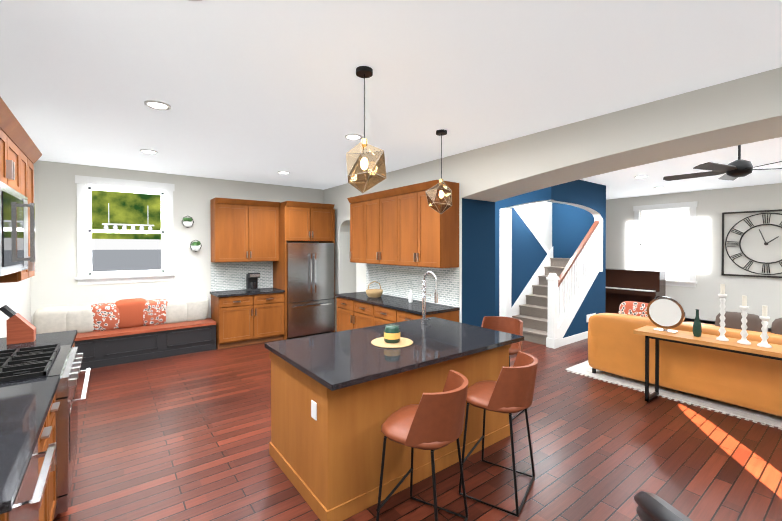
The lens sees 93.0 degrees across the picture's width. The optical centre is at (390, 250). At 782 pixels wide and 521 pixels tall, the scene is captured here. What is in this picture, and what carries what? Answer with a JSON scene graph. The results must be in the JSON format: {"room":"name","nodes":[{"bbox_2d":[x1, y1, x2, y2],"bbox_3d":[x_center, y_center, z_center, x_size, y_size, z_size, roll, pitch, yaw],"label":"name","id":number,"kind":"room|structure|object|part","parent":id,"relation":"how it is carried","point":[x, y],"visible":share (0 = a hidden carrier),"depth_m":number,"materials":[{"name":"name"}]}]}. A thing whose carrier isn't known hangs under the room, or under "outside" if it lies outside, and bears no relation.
{"room":"kitchen","nodes":[
{"label":"kitchen","id":0,"kind":"room"},
{"bbox_2d":[0,278,30,337],"bbox_3d":[-1.723,0.238,0.675,0.150,2.950,11.600,0,1,-37],"label":"wall","id":1,"kind":"structure","parent":0,"point":[15,297],"depth_m":4.39,"materials":[{"name":"white paint"}]},
{"bbox_2d":[0,109,11,187],"bbox_3d":[-2.566,-0.634,2.193,0.348,0.455,0.572,0,1,-37],"label":"upper cabinet","id":2,"kind":"object","parent":1,"relation":"attached to","point":[5,125],"depth_m":2.43,"materials":[{"name":"brown wood"}]},
{"bbox_2d":[0,181,34,275],"bbox_3d":[-2.660,-0.129,2.409,0.452,0.550,0.890,0,1,-37],"label":"microwave","id":3,"kind":"object","parent":2,"relation":"attached to","point":[14,206],"visible":1,"depth_m":2.44,"materials":[{"name":"grey metal"}]},
{"bbox_2d":[0,141,35,282],"bbox_3d":[-3.171,-0.314,2.993,0.348,1.110,0.650,0,1,-37],"label":"upper cabinet","id":4,"kind":"object","parent":1,"relation":"attached to","point":[29,153],"depth_m":3.09,"materials":[{"name":"brown wood"}]},
{"bbox_2d":[12,125,23,194],"bbox_3d":[-2.820,-0.637,2.527,0.348,0.455,0.511,0,1,-37],"label":"upper cabinet","id":5,"kind":"object","parent":1,"relation":"attached to","point":[17,137],"depth_m":2.76,"materials":[{"name":"brown wood"}]},
{"bbox_2d":[30,160,323,324],"bbox_3d":[-0.611,0.162,8.705,11.330,2.950,0.150,0,1,-37],"label":"wall","id":6,"kind":"structure","parent":0,"point":[53,282],"depth_m":5.86,"materials":[{"name":"white paint"}]},
{"bbox_2d":[75,175,175,284],"bbox_3d":[-4.194,-0.302,5.920,1.300,1.630,0.190,0,1,-37],"label":"window","id":7,"kind":"structure","parent":6,"relation":"in","point":[86,185],"depth_m":5.82,"materials":[{"name":"white wood"}]},
{"bbox_2d":[102,203,153,231],"bbox_3d":[-4.180,-0.522,5.917,0.680,0.430,0.024,0,1,-37],"label":"decor","id":8,"kind":"object","parent":7,"relation":"hanging from","point":[124,227],"visible":0.96,"depth_m":5.88,"materials":[{"name":"white metal"}]},
{"bbox_2d":[181,216,193,227],"bbox_3d":[-3.472,-0.491,6.340,0.190,0.210,0.140,0,1,-37],"label":"hanging planter","id":9,"kind":"object","parent":6,"relation":"attached to","point":[187,222],"visible":1,"depth_m":6.30,"materials":[{"name":"white ceramic"}]},
{"bbox_2d":[190,240,201,251],"bbox_3d":[-3.377,-0.082,6.417,0.190,0.210,0.140,0,1,-37],"label":"hanging planter","id":10,"kind":"object","parent":6,"relation":"attached to","point":[195,247],"visible":1,"depth_m":6.37,"materials":[{"name":"white ceramic"}]},
{"bbox_2d":[210,197,281,264],"bbox_3d":[-2.670,-0.351,6.823,1.120,1.110,0.348,0,1,-37],"label":"upper cabinet","id":11,"kind":"object","parent":6,"relation":"attached to","point":[250,236],"depth_m":6.65,"materials":[{"name":"brown wood"}]},
{"bbox_2d":[278,201,333,240],"bbox_3d":[-1.730,-0.546,7.353,0.970,0.730,0.638,0,1,-37],"label":"upper cabinet","id":12,"kind":"object","parent":6,"relation":"attached to","point":[297,221],"depth_m":7.03,"materials":[{"name":"brown wood"}]},
{"bbox_2d":[0,0,781,199],"bbox_3d":[2.789,-1.295,4.085,11.780,0.050,11.900,0,1,-37],"label":"ceiling","id":13,"kind":"structure","parent":0,"point":[261,91],"depth_m":2.66,"materials":[{"name":"white paint"}]},
{"bbox_2d":[139,149,157,153],"bbox_3d":[-3.106,-1.268,4.759,0.200,0.012,0.200,0,1,-37],"label":"recessed light","id":14,"kind":"object","parent":13,"relation":"in","point":[147,151],"visible":1,"depth_m":4.74,"materials":[{"name":"white"}]},
{"bbox_2d":[144,100,170,109],"bbox_3d":[-2.014,-1.253,3.203,0.200,0.012,0.200,0,1,-37],"label":"recessed light","id":15,"kind":"object","parent":13,"relation":"in","point":[157,105],"visible":1,"depth_m":3.19,"materials":[{"name":"white"}]},
{"bbox_2d":[278,171,289,173],"bbox_3d":[-1.760,-1.281,6.094,0.200,0.012,0.200,0,1,-37],"label":"recessed light","id":16,"kind":"object","parent":13,"relation":"in","point":[283,172],"visible":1,"depth_m":6.07,"materials":[{"name":"white"}]},
{"bbox_2d":[345,134,362,139],"bbox_3d":[-0.417,-1.262,4.126,0.200,0.012,0.200,0,1,-37],"label":"recessed light","id":17,"kind":"object","parent":13,"relation":"in","point":[353,136],"visible":1,"depth_m":4.12,"materials":[{"name":"white"}]},
{"bbox_2d":[346,66,385,192],"bbox_3d":[-0.163,-0.828,2.587,0.288,0.856,0.282,0,1,-37],"label":"pendant light","id":18,"kind":"object","parent":13,"relation":"hanging from","point":[366,166],"visible":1,"depth_m":2.52,"materials":[{"name":"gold metal"}]},
{"bbox_3d":[-0.163,-0.583,2.589,0.284,0.362,0.278,0,1,-37],"label":"lamp shade","id":19,"kind":"part","parent":18,"relation":"part of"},
{"bbox_3d":[-0.163,-0.582,2.589,0.288,0.366,0.282,0,1,-37],"label":"frame","id":20,"kind":"part","parent":18,"relation":"part of","materials":[{"name":"gold metal"}]},
{"bbox_2d":[425,129,451,213],"bbox_3d":[0.532,-0.825,3.953,0.266,0.887,0.286,0,1,-37],"label":"pendant light","id":21,"kind":"object","parent":13,"relation":"hanging from","point":[439,197],"visible":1,"depth_m":3.88,"materials":[{"name":"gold metal"}]},
{"bbox_3d":[0.532,-0.561,3.955,0.266,0.360,0.286,0,1,-37],"label":"frame","id":22,"kind":"part","parent":21,"relation":"part of","materials":[{"name":"gold metal"}]},
{"bbox_3d":[0.532,-0.561,3.955,0.263,0.356,0.282,0,1,-37],"label":"lamp shade","id":23,"kind":"part","parent":21,"relation":"part of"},
{"bbox_2d":[663,145,781,180],"bbox_3d":[3.735,-1.034,4.053,1.312,0.470,1.278,0,1,-37],"label":"ceiling fan","id":24,"kind":"object","parent":13,"relation":"hanging from","point":[736,169],"visible":0.79,"depth_m":3.97,"materials":[{"name":"black metal"}]},
{"bbox_2d":[324,153,494,330],"bbox_3d":[0.021,0.181,6.640,0.720,2.950,3.906,0,1,-37],"label":"wall","id":25,"kind":"structure","parent":0,"point":[476,261],"depth_m":5.21,"materials":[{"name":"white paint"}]},
{"bbox_2d":[347,196,358,262],"bbox_3d":[-0.419,-0.346,6.329,0.348,1.110,0.501,0,1,-37],"label":"upper cabinet","id":26,"kind":"object","parent":25,"relation":"attached to","point":[354,201],"depth_m":6.32,"materials":[{"name":"brown wood"}]},
{"bbox_2d":[359,188,394,267],"bbox_3d":[-0.039,-0.341,5.827,0.348,1.110,1.002,0,1,-37],"label":"upper cabinet","id":27,"kind":"object","parent":25,"relation":"attached to","point":[376,209],"depth_m":5.76,"materials":[{"name":"brown wood"}]},
{"bbox_2d":[395,180,458,267],"bbox_3d":[0.475,-0.335,5.150,0.348,1.110,0.941,0,1,-37],"label":"upper cabinet","id":28,"kind":"object","parent":25,"relation":"attached to","point":[404,240],"depth_m":4.92,"materials":[{"name":"brown wood"}]},
{"bbox_2d":[53,331,781,520],"bbox_3d":[2.789,1.705,4.114,11.780,0.050,11.900,0,1,-37],"label":"floor","id":29,"kind":"structure","parent":0,"point":[185,437],"depth_m":3.04,"materials":[{"name":"brown wood"}]},
{"bbox_2d":[0,433,43,520],"bbox_3d":[-1.671,1.265,1.259,0.623,0.885,0.650,0,1,-37],"label":"base cabinet","id":30,"kind":"object","parent":29,"relation":"on","point":[30,503],"depth_m":1.48,"materials":[{"name":"brown wood"}]},
{"bbox_2d":[0,375,59,516],"bbox_3d":[-1.882,0.800,1.545,0.638,0.035,1.428,0,1,-37],"label":"countertop","id":31,"kind":"structure","parent":30,"relation":"on","point":[24,405],"depth_m":1.65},
{"bbox_2d":[0,330,75,349],"bbox_3d":[-3.065,0.785,3.104,0.638,0.035,0.678,0,1,-37],"label":"countertop","id":32,"kind":"structure","parent":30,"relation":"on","point":[68,337],"depth_m":3.16,"materials":[{"name":"grey stone"}]},
{"bbox_2d":[0,305,35,344],"bbox_3d":[-3.117,0.609,3.099,0.205,0.315,0.120,0,1,-37],"label":"knife block","id":33,"kind":"object","parent":32,"relation":"on","point":[21,329],"visible":1,"depth_m":3.06,"materials":[{"name":"brown wood"}]},
{"bbox_2d":[0,343,89,517],"bbox_3d":[-2.534,1.185,2.518,0.745,1.020,0.894,0,1,-37],"label":"range","id":34,"kind":"object","parent":29,"relation":"on","point":[64,362],"visible":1,"depth_m":2.42,"materials":[{"name":"silver metal"}]},
{"bbox_2d":[44,389,59,520],"bbox_3d":[-2.096,1.259,1.815,0.618,0.885,0.750,0,1,-37],"label":"base cabinet","id":35,"kind":"object","parent":29,"relation":"on","point":[50,425],"depth_m":2.02,"materials":[{"name":"brown wood"}]},
{"bbox_2d":[33,296,215,369],"bbox_3d":[-3.998,1.211,5.718,2.305,0.909,0.528,0,1,-37],"label":"window seat","id":36,"kind":"object","parent":29,"relation":"on","point":[122,331],"visible":0.9,"depth_m":5.65,"materials":[{"name":"black paint"}]},
{"bbox_2d":[210,293,285,348],"bbox_3d":[-2.589,1.213,6.730,1.120,0.885,0.618,0,1,-37],"label":"base cabinet","id":37,"kind":"object","parent":29,"relation":"on","point":[260,318],"depth_m":6.46,"materials":[{"name":"brown wood"}]},
{"bbox_2d":[214,289,285,296],"bbox_3d":[-2.591,0.751,6.712,1.140,0.035,0.638,0,1,-37],"label":"countertop","id":38,"kind":"structure","parent":37,"relation":"on","point":[221,292],"depth_m":6.53,"materials":[{"name":"grey stone"}]},
{"bbox_2d":[246,272,259,290],"bbox_3d":[-2.516,0.568,6.777,0.180,0.327,0.225,0,1,-37],"label":"coffee maker","id":39,"kind":"object","parent":38,"relation":"on","point":[251,281],"visible":1,"depth_m":6.73,"materials":[{"name":"black plastic"}]},
{"bbox_2d":[287,243,333,338],"bbox_3d":[-1.692,0.750,7.314,0.960,1.800,0.761,0,1,-37],"label":"fridge","id":40,"kind":"object","parent":29,"relation":"on","point":[310,289],"visible":0.85,"depth_m":7.03,"materials":[{"name":"silver metal"}]},
{"bbox_2d":[336,296,370,331],"bbox_3d":[-0.327,1.220,5.998,0.618,0.885,1.163,0,1,-37],"label":"base cabinet","id":41,"kind":"object","parent":29,"relation":"on","point":[351,314],"depth_m":5.86,"materials":[{"name":"brown wood"}]},
{"bbox_2d":[335,292,454,315],"bbox_3d":[-0.025,0.762,5.579,0.638,0.035,2.230,0,1,-37],"label":"countertop","id":42,"kind":"structure","parent":41,"relation":"on","point":[400,303],"depth_m":5.23,"materials":[{"name":"grey stone"}]},
{"bbox_2d":[366,281,382,297],"bbox_3d":[-0.265,0.613,5.928,0.280,0.254,0.273,0,1,-37],"label":"basket","id":43,"kind":"object","parent":42,"relation":"on","point":[373,293],"visible":1,"depth_m":5.84,"materials":[{"name":"wicker"}]},
{"bbox_2d":[409,289,412,302],"bbox_3d":[0.287,0.650,5.343,0.070,0.190,0.060,0,1,-37],"label":"soap bottle","id":44,"kind":"object","parent":42,"relation":"on","point":[410,297],"visible":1,"depth_m":5.32,"materials":[{"name":"white plastic"}]},
{"bbox_2d":[269,345,510,520],"bbox_3d":[0.042,1.245,3.230,1.864,0.887,1.024,0,1,-37],"label":"kitchen island","id":45,"kind":"object","parent":29,"relation":"on","point":[339,398],"depth_m":2.56,"materials":[{"name":"brown wood"}]},
{"bbox_2d":[264,317,523,392],"bbox_3d":[0.070,0.784,3.190,1.920,0.035,1.170,0,1,-37],"label":"island countertop","id":46,"kind":"structure","parent":45,"relation":"on","point":[340,360],"depth_m":2.88,"materials":[{"name":"grey stone"}]},
{"bbox_2d":[371,337,412,347],"bbox_3d":[0.009,0.762,3.087,0.352,0.008,0.352,0,1,-37],"label":"placemat","id":47,"kind":"object","parent":46,"relation":"on","point":[382,343],"visible":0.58,"depth_m":3.03,"materials":[{"name":"fabric"}]},
{"bbox_2d":[384,324,399,342],"bbox_3d":[0.009,0.692,3.087,0.139,0.130,0.139,0,1,-37],"label":"candle jar","id":48,"kind":"object","parent":47,"relation":"on","point":[391,333],"visible":1,"depth_m":3.03,"materials":[{"name":"green glass"}]},
{"bbox_2d":[421,271,437,323],"bbox_3d":[0.419,0.484,3.793,0.130,0.551,0.226,0,1,-37],"label":"faucet","id":49,"kind":"object","parent":46,"relation":"on","point":[424,319],"visible":1,"depth_m":3.82,"materials":[{"name":"silver metal"}]},
{"bbox_2d":[371,304,458,325],"bbox_3d":[0.300,1.228,5.172,0.618,0.885,1.163,0,1,-37],"label":"base cabinet","id":50,"kind":"object","parent":29,"relation":"on","point":[379,316],"depth_m":4.97,"materials":[{"name":"brown wood"}]},
{"bbox_2d":[376,370,467,520],"bbox_3d":[0.194,1.228,2.222,0.605,0.931,0.565,0,1,-37],"label":"bar stool","id":51,"kind":"object","parent":29,"relation":"on","point":[432,422],"visible":1,"depth_m":2.03,"materials":[{"name":"leather"}]},
{"bbox_2d":[459,351,537,516],"bbox_3d":[0.768,1.224,2.657,0.592,0.931,0.545,0,1,-37],"label":"bar stool","id":52,"kind":"object","parent":29,"relation":"on","point":[510,390],"visible":1,"depth_m":2.45,"materials":[{"name":"leather"}]},
{"bbox_2d":[481,316,524,419],"bbox_3d":[1.153,1.212,3.961,0.506,0.931,0.548,0,1,-37],"label":"bar stool","id":53,"kind":"object","parent":29,"relation":"on","point":[511,325],"visible":0.38,"depth_m":4.10,"materials":[{"name":"leather"}]},
{"bbox_2d":[511,221,598,348],"bbox_3d":[3.162,0.532,7.220,1.812,2.238,1.056,0,1,-37],"label":"flight","id":54,"kind":"object","parent":29,"relation":"on","point":[548,303],"visible":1,"depth_m":6.93,"materials":[{"name":"wood"}]},
{"bbox_2d":[605,268,666,313],"bbox_3d":[5.655,1.050,8.918,0.620,1.170,1.440,0,1,-37],"label":"piano","id":55,"kind":"object","parent":29,"relation":"on","point":[634,285],"visible":0.46,"depth_m":8.72,"materials":[{"name":"brown wood"}]},
{"bbox_2d":[634,491,692,520],"bbox_3d":[1.260,1.274,1.191,0.725,0.872,0.789,0,1,-37],"label":"dining chair","id":56,"kind":"object","parent":29,"relation":"on","point":[652,507],"visible":1,"depth_m":1.26,"materials":[{"name":"black leather"}]},
{"bbox_2d":[565,360,781,429],"bbox_3d":[4.806,1.668,4.777,3.365,0.012,3.520,0,1,-37],"label":"living room rug","id":57,"kind":"object","parent":29,"relation":"on","point":[740,412],"visible":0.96,"depth_m":4.20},
{"bbox_2d":[588,301,781,416],"bbox_3d":[3.774,1.172,4.366,0.980,0.985,2.420,0,1,-37],"label":"sofa","id":58,"kind":"object","parent":57,"relation":"on","point":[616,345],"visible":0.67,"depth_m":4.12,"materials":[{"name":"orange leather"}]},
{"bbox_2d":[633,326,781,401],"bbox_3d":[3.406,1.286,3.611,0.400,0.772,1.720,0,1,-37],"label":"console table","id":59,"kind":"object","parent":29,"relation":"on","point":[712,342],"visible":0.81,"depth_m":3.83,"materials":[{"name":"brown wood"}]},
{"bbox_2d":[647,297,684,333],"bbox_3d":[3.031,0.702,4.100,0.120,0.384,0.350,0,1,-37],"label":"mirror","id":60,"kind":"object","parent":59,"relation":"on","point":[665,313],"visible":1,"depth_m":4.08,"materials":[{"name":"silver metal"}]},
{"bbox_2d":[692,309,701,336],"bbox_3d":[3.201,0.756,3.877,0.080,0.280,0.080,0,1,-37],"label":"vase","id":61,"kind":"object","parent":59,"relation":"on","point":[697,329],"visible":1,"depth_m":3.86,"materials":[{"name":"green glass"}]},
{"bbox_2d":[716,284,728,340],"bbox_3d":[3.322,0.617,3.716,0.100,0.561,0.100,0,1,-37],"label":"candlestick","id":62,"kind":"object","parent":59,"relation":"on","point":[722,295],"visible":1,"depth_m":3.70,"materials":[{"name":"white ceramic"}]},
{"bbox_2d":[737,295,750,344],"bbox_3d":[3.418,0.668,3.589,0.100,0.461,0.100,0,1,-37],"label":"candlestick","id":63,"kind":"object","parent":59,"relation":"on","point":[744,307],"visible":1,"depth_m":3.58,"materials":[{"name":"white ceramic"}]},
{"bbox_2d":[757,306,771,347],"bbox_3d":[3.503,0.709,3.478,0.100,0.381,0.100,0,1,-37],"label":"candlestick","id":64,"kind":"object","parent":59,"relation":"on","point":[764,318],"visible":1,"depth_m":3.46,"materials":[{"name":"white ceramic"}]},
{"bbox_2d":[495,185,558,316],"bbox_3d":[1.557,0.170,7.809,0.164,2.950,3.900,0,1,-37],"label":"wall","id":65,"kind":"structure","parent":0,"point":[532,228],"depth_m":7.35,"materials":[{"name":"blue paint"}]},
{"bbox_2d":[555,180,605,346],"bbox_3d":[3.516,0.178,6.945,1.882,2.950,0.180,0,1,-37],"label":"wall","id":66,"kind":"structure","parent":0,"point":[582,203],"depth_m":7.30,"materials":[{"name":"blue paint"}]},
{"bbox_2d":[461,67,781,201],"bbox_3d":[3.434,-0.941,2.130,0.720,0.621,7.400,0,1,-37],"label":"arch","id":67,"kind":"object","parent":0,"point":[740,111],"visible":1,"depth_m":3.36,"materials":[{"name":"white paint"}]},
{"bbox_2d":[606,183,781,327],"bbox_3d":[7.302,0.173,7.524,0.150,2.950,11.600,0,1,-37],"label":"wall","id":68,"kind":"structure","parent":0,"point":[702,296],"depth_m":7.80,"materials":[{"name":"white paint"}]},
{"bbox_2d":[633,201,697,286],"bbox_3d":[6.354,-0.138,8.646,0.140,1.890,1.260,0,1,-37],"label":"window","id":69,"kind":"structure","parent":68,"relation":"in","point":[691,281],"depth_m":8.43,"materials":[{"name":"white wood"}]},
{"bbox_2d":[683,318,770,331],"bbox_3d":[7.237,1.583,7.487,0.014,0.130,11.300,0,1,-37],"label":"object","id":70,"kind":"structure","parent":68,"relation":"attached to","point":[703,321],"depth_m":8.04,"materials":[{"name":"black"}]},
{"bbox_2d":[721,209,781,277],"bbox_3d":[7.350,-0.130,7.268,0.021,1.320,1.320,0,1,-37],"label":"wall clock","id":71,"kind":"object","parent":68,"relation":"attached to","point":[739,245],"visible":0.9,"depth_m":7.47,"materials":[{"name":"grey metal"}]},
{"label":"outside","id":72,"kind":"structure","parent":0,"visible":0},
{"bbox_2d":[92,190,160,271],"bbox_3d":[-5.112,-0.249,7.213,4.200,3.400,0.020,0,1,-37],"label":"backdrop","id":73,"kind":"structure","parent":72,"point":[125,251],"depth_m":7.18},
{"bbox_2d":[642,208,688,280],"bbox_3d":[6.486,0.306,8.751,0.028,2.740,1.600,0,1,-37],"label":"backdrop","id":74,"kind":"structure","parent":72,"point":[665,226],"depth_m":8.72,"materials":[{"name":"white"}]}
]}

